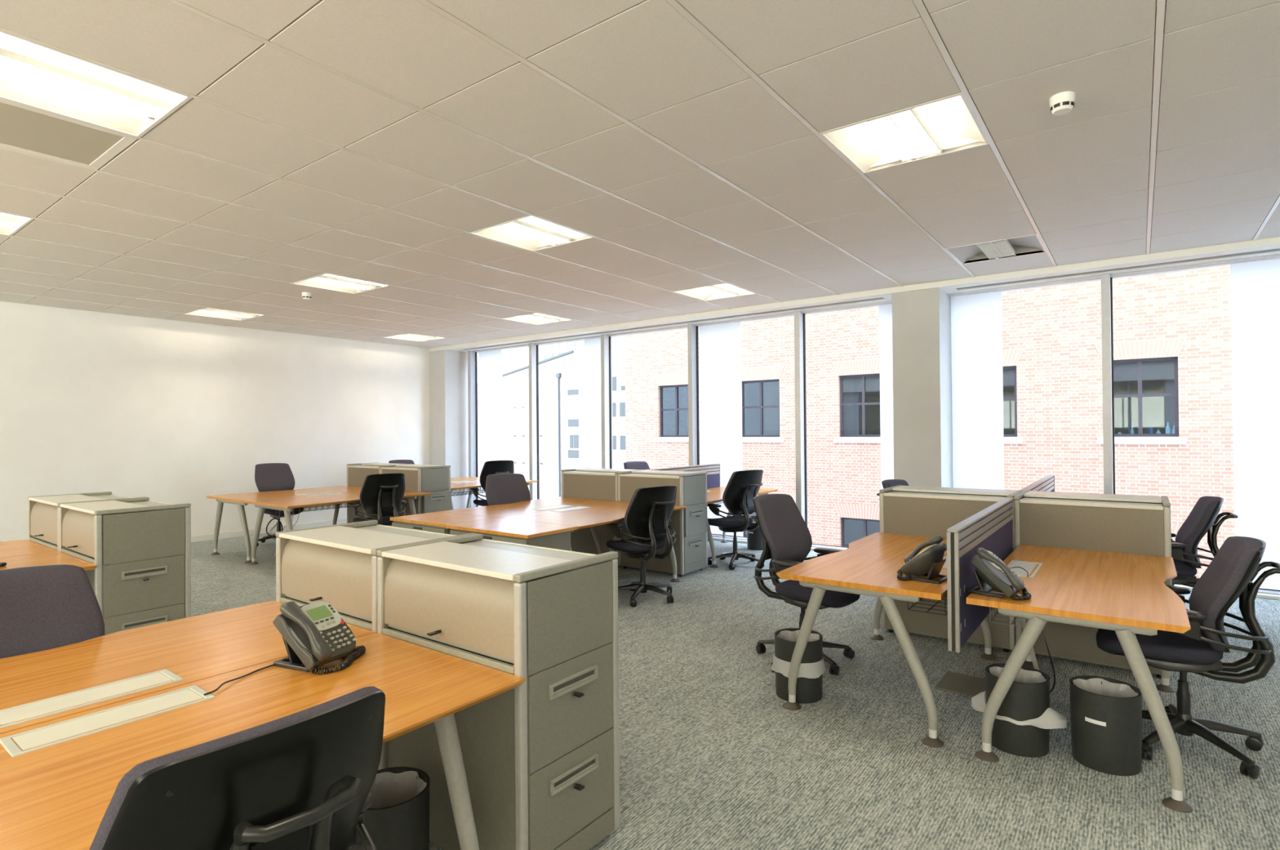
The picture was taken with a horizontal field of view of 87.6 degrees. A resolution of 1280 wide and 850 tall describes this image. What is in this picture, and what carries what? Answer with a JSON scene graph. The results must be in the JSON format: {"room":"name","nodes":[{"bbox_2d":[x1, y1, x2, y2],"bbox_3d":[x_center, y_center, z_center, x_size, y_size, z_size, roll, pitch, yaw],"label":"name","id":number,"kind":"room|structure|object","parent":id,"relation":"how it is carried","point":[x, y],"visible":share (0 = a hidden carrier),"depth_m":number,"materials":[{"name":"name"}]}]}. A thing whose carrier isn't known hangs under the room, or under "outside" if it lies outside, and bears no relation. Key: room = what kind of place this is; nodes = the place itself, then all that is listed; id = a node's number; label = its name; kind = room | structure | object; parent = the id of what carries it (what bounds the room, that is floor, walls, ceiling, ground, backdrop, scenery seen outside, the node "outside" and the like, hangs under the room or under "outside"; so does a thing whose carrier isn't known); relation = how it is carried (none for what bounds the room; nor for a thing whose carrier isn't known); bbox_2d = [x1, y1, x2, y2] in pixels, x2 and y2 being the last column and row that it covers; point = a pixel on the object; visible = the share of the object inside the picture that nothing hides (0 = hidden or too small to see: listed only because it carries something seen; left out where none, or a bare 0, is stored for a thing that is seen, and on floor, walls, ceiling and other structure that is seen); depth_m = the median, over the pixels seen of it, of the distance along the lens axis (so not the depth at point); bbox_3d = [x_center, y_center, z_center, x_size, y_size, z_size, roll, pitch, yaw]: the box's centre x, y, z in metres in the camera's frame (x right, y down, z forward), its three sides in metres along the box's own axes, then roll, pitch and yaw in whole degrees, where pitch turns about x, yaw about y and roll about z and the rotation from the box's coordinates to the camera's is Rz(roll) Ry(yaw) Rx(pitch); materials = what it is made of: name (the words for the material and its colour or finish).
{"room":"open-plan office","nodes":[
{"label":"open-plan office","id":0,"kind":"room"},
{"bbox_2d":[0,301,430,542],"bbox_3d":[-7.303,-0.103,7.931,0.200,3.750,12.760,-1,-1,37],"label":"wall","id":1,"kind":"structure","parent":0,"point":[166,411],"depth_m":9.20,"materials":[{"name":"white paint"}]},
{"bbox_2d":[191,518,346,542],"bbox_3d":[-7.385,1.578,7.608,0.018,0.085,11.750,-1,-1,37],"label":"baseboard","id":2,"kind":"structure","parent":1,"relation":"attached to","point":[263,531],"depth_m":9.95,"materials":[{"name":"white paint"}]},
{"bbox_2d":[429,349,468,509],"bbox_3d":[-3.492,0.135,12.478,0.456,2.985,0.710,-1,-1,37],"label":"column","id":3,"kind":"structure","parent":1,"relation":"attached to","point":[448,369],"depth_m":12.24,"materials":[{"name":"paint"}]},
{"bbox_2d":[954,247,1279,290],"bbox_3d":[5.808,-1.516,5.344,6.060,0.059,0.160,-1,-1,37],"label":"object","id":4,"kind":"object","parent":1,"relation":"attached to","point":[1272,250],"visible":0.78,"depth_m":6.28,"materials":[{"name":"white paint"}]},
{"bbox_2d":[478,349,502,506],"bbox_3d":[-2.723,0.118,12.157,0.620,5.000,0.025,-1,-1,37],"label":"window","id":5,"kind":"structure","parent":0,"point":[490,362],"depth_m":12.15,"materials":[{"name":"white"}]},
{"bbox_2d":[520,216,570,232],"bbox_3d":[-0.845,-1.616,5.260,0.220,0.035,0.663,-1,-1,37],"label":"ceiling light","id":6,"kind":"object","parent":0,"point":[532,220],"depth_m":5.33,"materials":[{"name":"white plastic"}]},
{"bbox_2d":[538,337,613,361],"bbox_3d":[-6.196,-2.871,73.201,9.500,34.000,6.160,-1,-1,37],"label":"sky","id":7,"kind":"structure","parent":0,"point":[548,351],"depth_m":71.52,"materials":[{"name":"white"}]},
{"bbox_2d":[584,337,601,468],"bbox_3d":[-0.681,0.089,10.630,0.500,5.000,0.025,-1,-1,37],"label":"window","id":8,"kind":"structure","parent":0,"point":[593,413],"depth_m":10.67,"materials":[{"name":"white"}]},
{"bbox_2d":[0,0,1279,347],"bbox_3d":[-1.376,-1.517,3.113,15.066,0.012,11.728,-1,-1,37],"label":"ceiling","id":9,"kind":"structure","parent":0,"point":[1081,174],"depth_m":3.75,"materials":[{"name":"tile"}]},
{"bbox_2d":[0,212,34,235],"bbox_3d":[-4.805,-1.537,4.687,0.695,0.138,0.695,-1,-1,37],"label":"ceiling light","id":10,"kind":"object","parent":9,"relation":"attached to","point":[10,224],"visible":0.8,"depth_m":4.90,"materials":[{"name":"grey plastic"}]},
{"bbox_2d":[0,99,137,169],"bbox_3d":[-3.105,-1.502,3.416,0.695,0.015,0.695,-1,-1,37],"label":"ceiling vent","id":11,"kind":"object","parent":9,"relation":"in","point":[22,128],"visible":0.94,"depth_m":3.48,"materials":[{"name":"white metal"}]},
{"bbox_2d":[0,30,192,137],"bbox_3d":[-2.539,-1.569,2.993,0.695,0.138,0.695,-1,-1,37],"label":"ceiling light","id":12,"kind":"object","parent":9,"relation":"attached to","point":[33,74],"visible":0.88,"depth_m":3.07,"materials":[{"name":"white plastic"}]},
{"bbox_2d":[184,306,263,320],"bbox_3d":[-5.378,-1.501,8.647,0.695,0.138,0.695,-1,-1,37],"label":"ceiling light","id":13,"kind":"object","parent":9,"relation":"attached to","point":[208,312],"visible":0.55,"depth_m":8.71,"materials":[{"name":"grey plastic"}]},
{"bbox_2d":[291,273,390,293],"bbox_3d":[-3.111,-1.533,6.953,0.695,0.138,0.695,-1,-1,37],"label":"ceiling light","id":14,"kind":"object","parent":9,"relation":"attached to","point":[325,281],"visible":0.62,"depth_m":7.03,"materials":[{"name":"grey plastic"}]},
{"bbox_2d":[469,214,595,251],"bbox_3d":[-0.845,-1.565,5.259,0.695,0.138,0.695,-1,-1,37],"label":"ceiling light","id":15,"kind":"object","parent":9,"relation":"attached to","point":[531,233],"visible":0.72,"depth_m":5.35,"materials":[{"name":"grey plastic"}]},
{"bbox_2d":[502,312,572,324],"bbox_3d":[-1.417,-1.529,9.220,0.695,0.138,0.695,-1,-1,37],"label":"ceiling light","id":16,"kind":"object","parent":9,"relation":"attached to","point":[536,318],"visible":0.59,"depth_m":9.31,"materials":[{"name":"grey plastic"}]},
{"bbox_2d":[0,0,1279,345],"bbox_3d":[-1.214,-1.518,2.992,14.173,0.014,11.735,-1,-1,37],"label":"grid","id":17,"kind":"structure","parent":9,"relation":"attached to","point":[1160,12],"depth_m":3.81,"materials":[{"name":"white metal"}]},
{"bbox_2d":[461,297,886,350],"bbox_3d":[-0.215,-1.431,9.845,7.500,0.059,0.160,-1,-1,37],"label":"diffuser","id":18,"kind":"object","parent":9,"relation":"in","point":[876,298],"visible":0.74,"depth_m":9.12,"materials":[{"name":"white paint"}]},
{"bbox_2d":[673,282,757,301],"bbox_3d":[0.849,-1.561,7.526,0.695,0.138,0.695,-1,-1,37],"label":"ceiling light","id":19,"kind":"object","parent":9,"relation":"attached to","point":[721,291],"visible":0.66,"depth_m":7.66,"materials":[{"name":"grey plastic"}]},
{"bbox_2d":[819,91,990,173],"bbox_3d":[1.421,-1.597,3.566,0.695,0.138,0.695,-1,-1,37],"label":"ceiling light","id":20,"kind":"object","parent":9,"relation":"attached to","point":[948,124],"visible":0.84,"depth_m":3.61,"materials":[{"name":"grey plastic"}]},
{"bbox_2d":[945,233,1047,264],"bbox_3d":[3.115,-1.593,5.832,0.695,0.138,0.695,-1,-1,37],"label":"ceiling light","id":21,"kind":"object","parent":9,"relation":"attached to","point":[1031,244],"visible":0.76,"depth_m":5.94,"materials":[{"name":"white metal"}]},
{"bbox_2d":[1048,91,1075,115],"bbox_3d":[1.980,-1.503,3.128,0.104,0.074,0.104,-1,-1,37],"label":"smoke detector","id":22,"kind":"object","parent":9,"relation":"attached to","point":[1062,103],"visible":1,"depth_m":3.10,"materials":[{"name":"white paint"}]},
{"bbox_2d":[191,532,1279,849],"bbox_3d":[-1.247,1.611,3.226,15.496,0.150,12.480,-1,-1,37],"label":"floor","id":23,"kind":"structure","parent":0,"point":[711,757],"depth_m":3.12,"materials":[{"name":"carpet"}]},
{"bbox_2d":[0,538,57,557],"bbox_3d":[-4.700,1.203,3.993,0.869,0.735,1.693,-1,-1,37],"label":"office desk","id":24,"kind":"object","parent":23,"relation":"on","point":[18,547],"visible":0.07,"depth_m":4.51,"materials":[{"name":"brown wood"}]},
{"bbox_2d":[0,551,96,570],"bbox_3d":[-4.026,1.193,3.490,0.801,0.735,1.693,-1,-1,37],"label":"office desk","id":25,"kind":"object","parent":23,"relation":"on","point":[56,557],"visible":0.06,"depth_m":4.07,"materials":[{"name":"brown wood"}]},
{"bbox_2d":[0,564,104,658],"bbox_3d":[-2.158,1.041,2.350,0.665,0.991,0.654,0,0,-5],"label":"chair","id":26,"kind":"object","parent":23,"relation":"on","point":[46,606],"visible":0.25,"depth_m":2.52,"materials":[{"name":"grey fabric"}]},
{"bbox_2d":[27,491,139,551],"bbox_3d":[-4.051,1.048,4.852,0.856,1.048,0.535,-1,-1,37],"label":"storage cabinet","id":27,"kind":"object","parent":23,"relation":"on","point":[42,510],"visible":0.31,"depth_m":4.73,"materials":[{"name":"grey metal"}]},
{"bbox_2d":[58,497,191,635],"bbox_3d":[-3.375,1.038,4.347,0.824,1.048,0.535,-1,-1,37],"label":"storage cabinet","id":28,"kind":"object","parent":23,"relation":"on","point":[140,550],"visible":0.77,"depth_m":4.15,"materials":[{"name":"grey metal"}]},
{"bbox_2d":[0,600,375,733],"bbox_3d":[-1.858,1.165,2.135,0.838,0.735,1.699,-1,-1,37],"label":"office desk","id":29,"kind":"object","parent":23,"relation":"on","point":[41,686],"visible":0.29,"depth_m":2.25,"materials":[{"name":"brown wood"}]},
{"bbox_2d":[88,686,385,849],"bbox_3d":[-0.805,1.014,1.288,0.717,1.006,0.640,-1,-1,37],"label":"chair","id":30,"kind":"object","parent":23,"relation":"on","point":[303,780],"visible":1,"depth_m":1.11,"materials":[{"name":"black plastic"}]},
{"bbox_2d":[0,632,525,849],"bbox_3d":[-1.188,1.155,1.634,0.822,0.735,1.699,-1,-1,37],"label":"office desk","id":31,"kind":"object","parent":23,"relation":"on","point":[60,778],"visible":0.7,"depth_m":1.82,"materials":[{"name":"brown wood"}]},
{"bbox_2d":[272,601,365,674],"bbox_3d":[-1.054,0.687,2.248,0.254,0.215,0.245,-1,0,23],"label":"desk phone","id":32,"kind":"object","parent":31,"relation":"on","point":[314,635],"visible":1,"depth_m":2.17,"materials":[{"name":"black plastic"}]},
{"bbox_2d":[254,462,302,546],"bbox_3d":[-4.916,1.069,9.056,0.697,1.086,0.630,-1,-1,40],"label":"chair","id":33,"kind":"object","parent":23,"relation":"on","point":[268,477],"visible":0.44,"depth_m":9.09,"materials":[{"name":"grey fabric"}]},
{"bbox_2d":[254,462,294,492],"bbox_3d":[-5.028,0.773,9.160,0.239,0.491,0.500,-1,-1,40],"label":"backrest","id":34,"kind":"object","parent":33,"relation":"on","point":[268,477],"depth_m":9.13,"materials":[{"name":"grey fabric"}]},
{"bbox_2d":[206,485,368,563],"bbox_3d":[-4.423,1.237,8.655,1.030,0.735,1.772,-1,-1,37],"label":"office desk","id":35,"kind":"object","parent":23,"relation":"on","point":[237,499],"visible":0.59,"depth_m":8.25,"materials":[{"name":"brown wood"}]},
{"bbox_2d":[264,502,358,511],"bbox_3d":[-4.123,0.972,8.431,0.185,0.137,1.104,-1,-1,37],"label":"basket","id":36,"kind":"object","parent":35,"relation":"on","point":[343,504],"depth_m":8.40,"materials":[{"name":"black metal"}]},
{"bbox_2d":[243,490,431,564],"bbox_3d":[-3.582,1.225,8.026,1.060,0.735,1.772,-1,-1,37],"label":"office desk","id":37,"kind":"object","parent":23,"relation":"on","point":[286,504],"visible":0.57,"depth_m":7.62,"materials":[{"name":"brown wood"}]},
{"bbox_2d":[276,501,361,513],"bbox_3d":[-3.898,0.969,8.263,0.185,0.137,1.104,-1,-1,37],"label":"basket","id":38,"kind":"object","parent":37,"relation":"on","point":[344,506],"depth_m":8.19,"materials":[{"name":"black metal"}]},
{"bbox_2d":[275,520,476,632],"bbox_3d":[-1.219,1.010,3.004,0.855,1.048,0.535,-1,-1,37],"label":"storage cabinet","id":39,"kind":"object","parent":23,"relation":"on","point":[335,565],"visible":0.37,"depth_m":2.85,"materials":[{"name":"grey metal"}]},
{"bbox_2d":[346,462,406,523],"bbox_3d":[-3.741,1.082,9.585,0.892,1.048,0.535,-1,-1,37],"label":"storage cabinet","id":40,"kind":"object","parent":23,"relation":"on","point":[357,473],"visible":0.26,"depth_m":9.48,"materials":[{"name":"grey metal"}]},
{"bbox_2d":[348,472,406,525],"bbox_3d":[-3.028,1.068,7.743,0.654,1.036,0.665,0,0,3],"label":"chair","id":41,"kind":"object","parent":23,"relation":"on","point":[381,495],"visible":0.62,"depth_m":7.54,"materials":[{"name":"black fabric"}]},
{"bbox_2d":[349,766,429,849],"bbox_3d":[-0.829,1.357,2.190,0.266,0.335,0.266,-1,-1,37],"label":"waste bin","id":42,"kind":"object","parent":23,"relation":"on","point":[397,817],"visible":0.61,"depth_m":2.14,"materials":[{"name":"black plastic"}]},
{"bbox_2d":[380,463,451,526],"bbox_3d":[-2.991,1.072,9.025,0.973,1.048,0.535,-1,-1,37],"label":"storage cabinet","id":43,"kind":"object","parent":23,"relation":"on","point":[434,479],"visible":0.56,"depth_m":8.74,"materials":[{"name":"grey metal"}]},
{"bbox_2d":[390,511,494,533],"bbox_3d":[-1.765,1.196,5.977,0.826,0.732,0.529,-1,-1,37],"label":"office desk","id":44,"kind":"object","parent":23,"relation":"on","point":[434,522],"visible":0.28,"depth_m":5.87,"materials":[{"name":"brown wood"}]},
{"bbox_2d":[467,350,478,507],"bbox_3d":[-3.144,0.131,12.329,0.279,2.985,0.157,-1,-1,37],"label":"window","id":45,"kind":"structure","parent":23,"relation":"on","point":[472,356],"depth_m":12.24,"materials":[{"name":"metal"}]},
{"bbox_2d":[470,460,514,506],"bbox_3d":[-2.113,1.049,9.653,0.631,1.090,0.697,0,-1,-33],"label":"chair","id":46,"kind":"object","parent":23,"relation":"on","point":[491,467],"visible":0.3,"depth_m":9.45,"materials":[{"name":"black plastic"}]},
{"bbox_2d":[377,533,619,849],"bbox_3d":[-0.539,1.000,2.496,0.836,1.048,0.535,-1,-1,37],"label":"storage cabinet","id":47,"kind":"object","parent":23,"relation":"on","point":[540,755],"visible":0.94,"depth_m":2.28,"materials":[{"name":"grey metal"}]},
{"bbox_2d":[472,342,539,500],"bbox_3d":[-2.405,0.120,11.777,1.612,2.985,0.157,-1,-1,37],"label":"window","id":48,"kind":"structure","parent":23,"relation":"on","point":[533,349],"depth_m":11.29,"materials":[{"name":"metal"}]},
{"bbox_2d":[485,473,530,505],"bbox_3d":[-1.391,1.055,7.238,0.639,1.028,0.721,0,-1,-30],"label":"chair","id":49,"kind":"object","parent":23,"relation":"on","point":[500,488],"visible":0.28,"depth_m":7.34,"materials":[{"name":"grey fabric"}]},
{"bbox_2d":[445,517,577,551],"bbox_3d":[-1.050,1.186,5.431,0.966,0.732,0.547,-1,-1,37],"label":"office desk","id":50,"kind":"object","parent":23,"relation":"on","point":[552,535],"visible":0.27,"depth_m":5.26,"materials":[{"name":"brown wood"}]},
{"bbox_2d":[439,496,614,554],"bbox_3d":[-1.107,1.196,6.862,0.830,0.735,1.670,-1,-1,37],"label":"office desk","id":51,"kind":"object","parent":23,"relation":"on","point":[554,503],"visible":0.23,"depth_m":6.81,"materials":[{"name":"brown wood"}]},
{"bbox_2d":[533,334,612,468],"bbox_3d":[-1.127,0.102,10.822,1.612,2.985,0.157,-1,-1,37],"label":"window","id":52,"kind":"structure","parent":23,"relation":"on","point":[606,341],"depth_m":10.33,"materials":[{"name":"metal"}]},
{"bbox_2d":[499,500,687,582],"bbox_3d":[-0.377,1.185,6.316,0.982,0.735,1.670,-1,-1,37],"label":"office desk","id":53,"kind":"object","parent":23,"relation":"on","point":[586,516],"visible":0.53,"depth_m":6.13,"materials":[{"name":"brown wood"}]},
{"bbox_2d":[561,467,641,565],"bbox_3d":[-0.434,1.041,7.736,0.874,1.048,0.535,-1,-1,37],"label":"storage cabinet","id":54,"kind":"object","parent":23,"relation":"on","point":[595,483],"visible":0.35,"depth_m":7.52,"materials":[{"name":"grey metal"}]},
{"bbox_2d":[604,485,676,607],"bbox_3d":[0.041,1.039,5.960,0.648,1.016,0.697,0,-1,-35],"label":"chair","id":55,"kind":"object","parent":23,"relation":"on","point":[650,509],"visible":0.94,"depth_m":5.78,"materials":[{"name":"black fabric"}]},
{"bbox_2d":[624,485,663,542],"bbox_3d":[0.113,0.775,5.832,0.500,0.491,0.239,0,-1,-35],"label":"backrest","id":56,"kind":"object","parent":55,"relation":"on","point":[643,518],"depth_m":5.74,"materials":[{"name":"black fabric"}]},
{"bbox_2d":[606,324,699,465],"bbox_3d":[0.151,0.084,9.866,1.612,2.985,0.157,-1,-1,37],"label":"window","id":57,"kind":"structure","parent":23,"relation":"on","point":[692,331],"depth_m":9.38,"materials":[{"name":"metal"}]},
{"bbox_2d":[617,469,707,577],"bbox_3d":[0.276,1.031,7.204,0.892,1.048,0.535,-1,-1,37],"label":"storage cabinet","id":58,"kind":"object","parent":23,"relation":"on","point":[690,524],"visible":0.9,"depth_m":6.96,"materials":[{"name":"grey metal"}]},
{"bbox_2d":[706,469,764,569],"bbox_3d":[1.067,1.019,7.409,0.630,1.061,0.697,0,-1,-35],"label":"chair","id":59,"kind":"object","parent":23,"relation":"on","point":[740,490],"visible":0.88,"depth_m":7.23,"materials":[{"name":"black fabric"}]},
{"bbox_2d":[722,469,761,513],"bbox_3d":[1.143,0.733,7.285,0.500,0.491,0.239,0,-1,-35],"label":"backrest","id":60,"kind":"object","parent":59,"relation":"on","point":[738,496],"depth_m":7.20,"materials":[{"name":"black fabric"}]},
{"bbox_2d":[706,486,777,567],"bbox_3d":[0.933,1.189,8.062,0.810,0.735,1.704,-1,-1,37],"label":"office desk","id":61,"kind":"object","parent":23,"relation":"on","point":[714,495],"visible":0.31,"depth_m":7.72,"materials":[{"name":"brown wood"}]},
{"bbox_2d":[646,462,720,488],"bbox_3d":[0.563,0.764,8.339,0.048,0.495,1.685,-1,-1,37],"label":"screen","id":62,"kind":"object","parent":61,"relation":"attached to","point":[713,470],"visible":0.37,"depth_m":8.77,"materials":[{"name":"blue fabric"}]},
{"bbox_2d":[693,311,807,540],"bbox_3d":[1.430,0.066,8.911,1.612,2.985,0.157,-1,-1,37],"label":"window","id":63,"kind":"structure","parent":23,"relation":"on","point":[799,317],"depth_m":8.42,"materials":[{"name":"metal"}]},
{"bbox_2d":[771,627,826,703],"bbox_3d":[0.897,1.355,3.773,0.296,0.335,0.308,-1,-1,37],"label":"waste bin","id":64,"kind":"object","parent":23,"relation":"on","point":[809,684],"visible":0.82,"depth_m":3.67,"materials":[{"name":"black plastic"}]},
{"bbox_2d":[749,493,860,675],"bbox_3d":[1.040,0.998,4.333,0.697,1.056,0.647,-1,-1,43],"label":"chair","id":65,"kind":"object","parent":23,"relation":"on","point":[787,537],"visible":0.67,"depth_m":4.34,"materials":[{"name":"black plastic"}]},
{"bbox_2d":[754,493,812,573],"bbox_3d":[0.938,0.717,4.446,0.239,0.491,0.500,-1,-1,43],"label":"chair backrest","id":66,"kind":"object","parent":65,"relation":"on","point":[786,535],"depth_m":4.41,"materials":[{"name":"grey fabric"}]},
{"bbox_2d":[801,300,892,550],"bbox_3d":[2.708,0.048,7.955,1.612,2.985,0.157,-1,-1,37],"label":"window","id":67,"kind":"structure","parent":23,"relation":"on","point":[816,545],"depth_m":8.18,"materials":[{"name":"metal"}]},
{"bbox_2d":[776,532,996,747],"bbox_3d":[1.568,1.151,3.998,0.824,0.735,1.697,-1,-1,37],"label":"office desk","id":68,"kind":"object","parent":23,"relation":"on","point":[870,564],"visible":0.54,"depth_m":3.53,"materials":[{"name":"brown wood"}]},
{"bbox_2d":[897,534,946,583],"bbox_3d":[1.424,0.676,3.412,0.254,0.215,0.245,-1,-1,45],"label":"desk phone","id":69,"kind":"object","parent":68,"relation":"on","point":[930,562],"visible":0.99,"depth_m":3.36,"materials":[{"name":"grey plastic"}]},
{"bbox_2d":[907,595,947,615],"bbox_3d":[1.786,0.887,3.836,0.185,0.137,1.104,-1,-1,37],"label":"basket","id":70,"kind":"object","parent":68,"relation":"on","point":[945,603],"depth_m":3.47,"materials":[{"name":"black metal"}]},
{"bbox_2d":[879,484,1022,652],"bbox_3d":[2.257,0.996,4.877,0.907,1.048,0.535,-1,-1,37],"label":"partition","id":71,"kind":"object","parent":23,"relation":"on","point":[912,510],"visible":0.41,"depth_m":4.72,"materials":[{"name":"beige fabric"}]},
{"bbox_2d":[933,671,986,696],"bbox_3d":[1.900,1.511,3.883,0.280,0.008,0.320,-1,-1,37],"label":"box","id":72,"kind":"object","parent":23,"relation":"on","point":[960,683],"visible":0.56,"depth_m":3.88,"materials":[{"name":"grey metal"}]},
{"bbox_2d":[971,663,1066,757],"bbox_3d":[1.786,1.343,3.157,0.282,0.335,0.374,0,-1,-29],"label":"waste bin","id":73,"kind":"object","parent":23,"relation":"on","point":[1023,722],"visible":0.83,"depth_m":3.05,"materials":[{"name":"black plastic"}]},
{"bbox_2d":[948,273,1115,493],"bbox_3d":[3.986,0.030,7.000,1.612,2.985,0.157,-1,-1,37],"label":"window","id":74,"kind":"structure","parent":23,"relation":"on","point":[1107,332],"depth_m":6.50,"materials":[{"name":"metal"}]},
{"bbox_2d":[966,544,1192,813],"bbox_3d":[2.298,1.141,3.453,0.785,0.735,1.697,-1,-1,37],"label":"office desk","id":75,"kind":"object","parent":23,"relation":"on","point":[1127,594],"visible":0.86,"depth_m":2.97,"materials":[{"name":"brown wood"}]},
{"bbox_2d":[946,497,1014,652],"bbox_3d":[1.933,0.755,3.716,0.048,0.556,1.700,-1,-1,37],"label":"screen","id":76,"kind":"object","parent":75,"relation":"attached to","point":[992,528],"visible":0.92,"depth_m":3.25,"materials":[{"name":"blue fabric"}]},
{"bbox_2d":[966,547,1031,599],"bbox_3d":[1.682,0.671,3.091,0.254,0.215,0.245,-1,-1,45],"label":"desk phone","id":77,"kind":"object","parent":75,"relation":"on","point":[990,573],"visible":1,"depth_m":3.03,"materials":[{"name":"grey plastic"}]},
{"bbox_2d":[989,606,1028,626],"bbox_3d":[2.091,0.883,3.608,0.185,0.137,1.104,-1,-1,37],"label":"basket","id":78,"kind":"object","parent":75,"relation":"on","point":[992,608],"depth_m":3.25,"materials":[{"name":"silver metal"}]},
{"bbox_2d":[1013,489,1177,678],"bbox_3d":[2.964,0.986,4.349,0.848,1.048,0.535,-1,-1,37],"label":"divider","id":79,"kind":"object","parent":23,"relation":"on","point":[1135,524],"visible":0.38,"depth_m":4.17,"materials":[{"name":"beige fabric"}]},
{"bbox_2d":[1069,675,1142,776],"bbox_3d":[2.085,1.339,2.990,0.266,0.335,0.266,-1,-1,37],"label":"waste bin","id":80,"kind":"object","parent":23,"relation":"on","point":[1106,713],"visible":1,"depth_m":2.90,"materials":[{"name":"black plastic"}]},
{"bbox_2d":[1096,536,1279,778],"bbox_3d":[2.573,1.013,3.148,0.697,0.981,0.646,-1,-1,34],"label":"chair","id":81,"kind":"object","parent":23,"relation":"on","point":[1230,575],"visible":0.84,"depth_m":3.00,"materials":[{"name":"black fabric"}]},
{"bbox_2d":[1188,536,1262,652],"bbox_3d":[2.688,0.767,3.057,0.239,0.491,0.500,-1,-1,34],"label":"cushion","id":82,"kind":"object","parent":81,"relation":"on","point":[1231,573],"depth_m":2.94,"materials":[{"name":"grey fabric"}]},
{"bbox_2d":[1110,253,1279,595],"bbox_3d":[5.265,0.012,6.045,1.612,2.985,0.157,-1,-1,37],"label":"window","id":83,"kind":"structure","parent":23,"relation":"on","point":[1276,592],"depth_m":6.09,"materials":[{"name":"metal"}]},
{"bbox_2d":[1171,496,1238,587],"bbox_3d":[3.880,1.011,4.855,0.697,0.991,0.643,-1,-1,33],"label":"chair","id":84,"kind":"object","parent":23,"relation":"on","point":[1204,517],"visible":0.53,"depth_m":4.65,"materials":[{"name":"black fabric"}]},
{"bbox_2d":[1175,496,1222,568],"bbox_3d":[3.996,0.759,4.766,0.239,0.491,0.500,-1,-1,33],"label":"cushion","id":85,"kind":"object","parent":84,"relation":"on","point":[1204,517],"depth_m":4.65,"materials":[{"name":"grey fabric"}]},
{"bbox_2d":[892,287,952,487],"bbox_3d":[3.195,0.040,7.481,0.487,2.985,0.710,-1,-1,37],"label":"column","id":86,"kind":"structure","parent":0,"point":[922,430],"depth_m":7.21,"materials":[{"name":"paint"}]},
{"bbox_2d":[1148,0,1166,191],"bbox_3d":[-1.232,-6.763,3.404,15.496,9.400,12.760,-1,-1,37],"label":"ceiling trim","id":87,"kind":"structure","parent":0,"point":[1156,0],"depth_m":4.08,"materials":[{"name":"white paint"}]},
{"bbox_2d":[698,320,742,536],"bbox_3d":[1.121,0.064,9.284,0.660,5.000,0.025,-1,-1,37],"label":"blind","id":88,"kind":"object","parent":87,"relation":"attached to","point":[719,344],"depth_m":9.26,"materials":[{"name":"white fabric"}]},
{"bbox_2d":[428,194,1279,352],"bbox_3d":[2.352,-1.748,8.105,15.096,0.615,0.725,-1,-1,37],"label":"trim","id":89,"kind":"structure","parent":87,"relation":"attached to","point":[947,286],"depth_m":7.12,"materials":[{"name":"white paint"}]},
{"bbox_2d":[879,290,1004,489],"bbox_3d":[3.396,0.032,7.583,1.300,5.000,0.025,-1,-1,37],"label":"blind","id":90,"kind":"object","parent":87,"relation":"attached to","point":[976,319],"depth_m":7.36,"materials":[{"name":"white fabric"}]},
{"bbox_2d":[1230,257,1279,590],"bbox_3d":[6.972,-0.018,4.911,3.910,5.000,0.025,-1,-1,37],"label":"blind","id":91,"kind":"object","parent":87,"relation":"attached to","point":[1255,285],"depth_m":5.97,"materials":[{"name":"white fabric"}]},
{"label":"outside","id":92,"kind":"structure","parent":0,"visible":0},
{"bbox_3d":[11.553,13.824,40.255,110.000,0.200,61.640,-1,-1,37],"label":"ground","id":93,"kind":"structure","parent":92,"visible":0},
{"bbox_2d":[477,336,626,506],"bbox_3d":[-7.696,4.143,48.092,30.000,19.600,8.160,-1,-1,37],"label":"office block","id":94,"kind":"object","parent":93,"relation":"on","point":[562,424],"visible":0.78,"depth_m":41.32,"materials":[{"name":"white"}]},
{"bbox_2d":[624,266,1235,577],"bbox_3d":[10.400,2.055,17.785,22.680,23.000,6.050,-1,-1,37],"label":"brick building","id":95,"kind":"structure","parent":93,"relation":"on","point":[1172,331],"depth_m":15.31,"materials":[{"name":"red"}]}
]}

